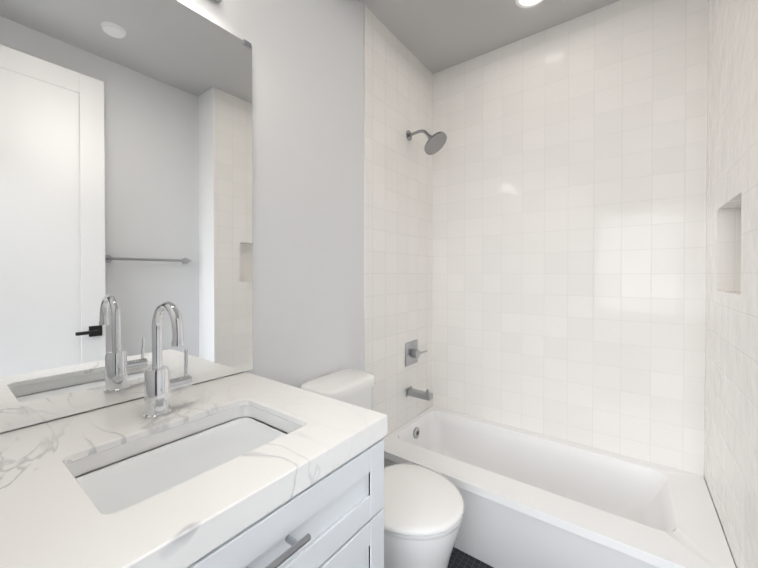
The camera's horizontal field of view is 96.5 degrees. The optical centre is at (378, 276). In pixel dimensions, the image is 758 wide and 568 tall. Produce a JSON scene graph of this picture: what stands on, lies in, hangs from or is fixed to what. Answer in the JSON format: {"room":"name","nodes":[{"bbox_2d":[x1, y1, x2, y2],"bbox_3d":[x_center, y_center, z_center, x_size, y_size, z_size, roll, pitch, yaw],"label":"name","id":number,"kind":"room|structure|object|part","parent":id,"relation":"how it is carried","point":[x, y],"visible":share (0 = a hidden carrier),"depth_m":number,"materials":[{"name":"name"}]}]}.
{"room":"bathroom","nodes":[
{"label":"bathroom","id":0,"kind":"room"},
{"bbox_2d":[0,0,363,433],"bbox_3d":[-0.588,-0.044,1.061,0.120,2.530,1.563,0,1,37],"label":"wall","id":1,"kind":"structure","parent":0,"point":[308,170],"depth_m":1.35,"materials":[{"name":"white paint"}]},
{"bbox_2d":[0,0,252,432],"bbox_3d":[-0.645,-0.233,0.876,0.006,1.103,0.702,0,1,37],"label":"mirror","id":2,"kind":"object","parent":1,"relation":"attached to","point":[125,168],"visible":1,"depth_m":0.85,"materials":[{"name":"clear glass"}]},
{"bbox_2d":[243,39,250,48],"bbox_3d":[-0.442,-0.781,1.136,0.004,0.020,0.028,0,1,37],"label":"mirror clip","id":3,"kind":"object","parent":2,"relation":"attached to","point":[246,43],"visible":1,"depth_m":1.13,"materials":[{"name":"silver metal"}]},
{"bbox_2d":[364,6,432,438],"bbox_3d":[0.126,-0.052,2.014,0.126,2.530,0.820,0,1,37],"label":"wall tiles","id":4,"kind":"structure","parent":1,"relation":"attached to","point":[398,214],"depth_m":1.86,"materials":[{"name":"white tile"}]},
{"bbox_2d":[405,340,427,366],"bbox_3d":[0.221,0.448,1.986,0.064,0.136,0.154,0,1,37],"label":"shower valve","id":5,"kind":"object","parent":4,"relation":"attached to","point":[412,353],"visible":1,"depth_m":1.97,"materials":[{"name":"silver metal"}]},
{"bbox_2d":[406,386,432,400],"bbox_3d":[0.233,0.664,1.931,0.150,0.060,0.064,0,1,37],"label":"tub spout","id":6,"kind":"object","parent":4,"relation":"attached to","point":[421,394],"visible":1,"depth_m":1.91,"materials":[{"name":"silver metal"}]},
{"bbox_2d":[406,129,446,154],"bbox_3d":[0.265,-0.767,1.895,0.231,0.163,0.140,0,1,37],"label":"shower head","id":7,"kind":"object","parent":4,"relation":"attached to","point":[435,143],"visible":1,"depth_m":1.87},
{"bbox_2d":[448,547,493,567],"bbox_3d":[0.081,1.265,0.598,1.760,0.080,3.163,0,1,37],"label":"floor","id":8,"kind":"structure","parent":0,"point":[459,558],"depth_m":1.45,"materials":[{"name":"tile"}]},
{"bbox_2d":[0,301,387,567],"bbox_3d":[-0.394,0.639,0.702,0.620,1.170,0.648,0,1,37],"label":"bathroom vanity","id":9,"kind":"object","parent":8,"relation":"on","point":[245,470],"visible":1,"depth_m":0.63,"materials":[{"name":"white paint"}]},
{"bbox_2d":[143,301,192,418],"bbox_3d":[-0.472,0.188,0.789,0.150,0.270,0.104,0,1,37],"label":"faucet","id":10,"kind":"object","parent":9,"relation":"on","point":[158,385],"depth_m":0.78,"materials":[{"name":"silver metal"}]},
{"bbox_2d":[300,369,463,567],"bbox_3d":[0.010,0.816,1.244,0.612,0.807,0.352,0,1,37],"label":"toilet","id":11,"kind":"object","parent":8,"relation":"on","point":[423,507],"visible":0.44,"depth_m":1.10,"materials":[{"name":"white ceramic"}]},
{"bbox_3d":[-0.160,0.432,1.368,0.188,0.040,0.304,0,1,37],"label":"tank lid","id":12,"kind":"part","parent":11,"relation":"part of","materials":[{"name":"white ceramic"}]},
{"bbox_3d":[-0.164,0.639,1.372,0.172,0.370,0.284,0,1,37],"label":"tank","id":13,"kind":"part","parent":11,"relation":"part of","materials":[{"name":"white ceramic"}]},
{"bbox_3d":[0.069,1.004,1.202,0.445,0.432,0.336,0,1,37],"label":"bowl","id":14,"kind":"part","parent":11,"relation":"part of","materials":[{"name":"white ceramic"}]},
{"bbox_3d":[0.113,0.752,1.167,0.355,0.024,0.352,0,1,37],"label":"lid","id":15,"kind":"part","parent":11,"relation":"part of","materials":[{"name":"white ceramic"}]},
{"bbox_3d":[0.099,0.776,1.178,0.386,0.018,0.348,0,1,37],"label":"seat","id":16,"kind":"part","parent":11,"relation":"part of","materials":[{"name":"white ceramic"}]},
{"bbox_2d":[383,406,735,567],"bbox_3d":[0.674,1.032,1.571,1.289,0.367,0.648,0,1,37],"label":"bathtub","id":17,"kind":"object","parent":8,"relation":"on","point":[531,499],"visible":0.83,"depth_m":1.41,"materials":[{"name":"white ceramic"}]},
{"bbox_2d":[358,0,619,73],"bbox_3d":[0.081,-1.345,0.576,1.760,0.080,3.163,0,1,37],"label":"ceiling","id":18,"kind":"structure","parent":0,"point":[434,36],"depth_m":1.75,"materials":[{"name":"grey paint"}]},
{"bbox_2d":[515,0,543,7],"bbox_3d":[0.713,-1.310,1.575,0.146,0.006,0.146,0,1,37],"label":"recessed light","id":19,"kind":"object","parent":18,"relation":"in","point":[527,2],"depth_m":1.62,"materials":[{"name":"white"}]},
{"bbox_2d":[432,0,707,476],"bbox_3d":[0.991,-0.050,1.807,1.760,2.530,0.120,0,1,37],"label":"wall tile","id":20,"kind":"structure","parent":0,"point":[569,205],"depth_m":1.71,"materials":[{"name":"white tile"}]},
{"bbox_2d":[704,0,757,567],"bbox_3d":[1.328,-0.044,1.073,0.341,2.530,0.894,0,1,37],"label":"wall tiles","id":21,"kind":"structure","parent":0,"point":[731,387],"depth_m":1.07,"materials":[{"name":"white tile"}]}
]}

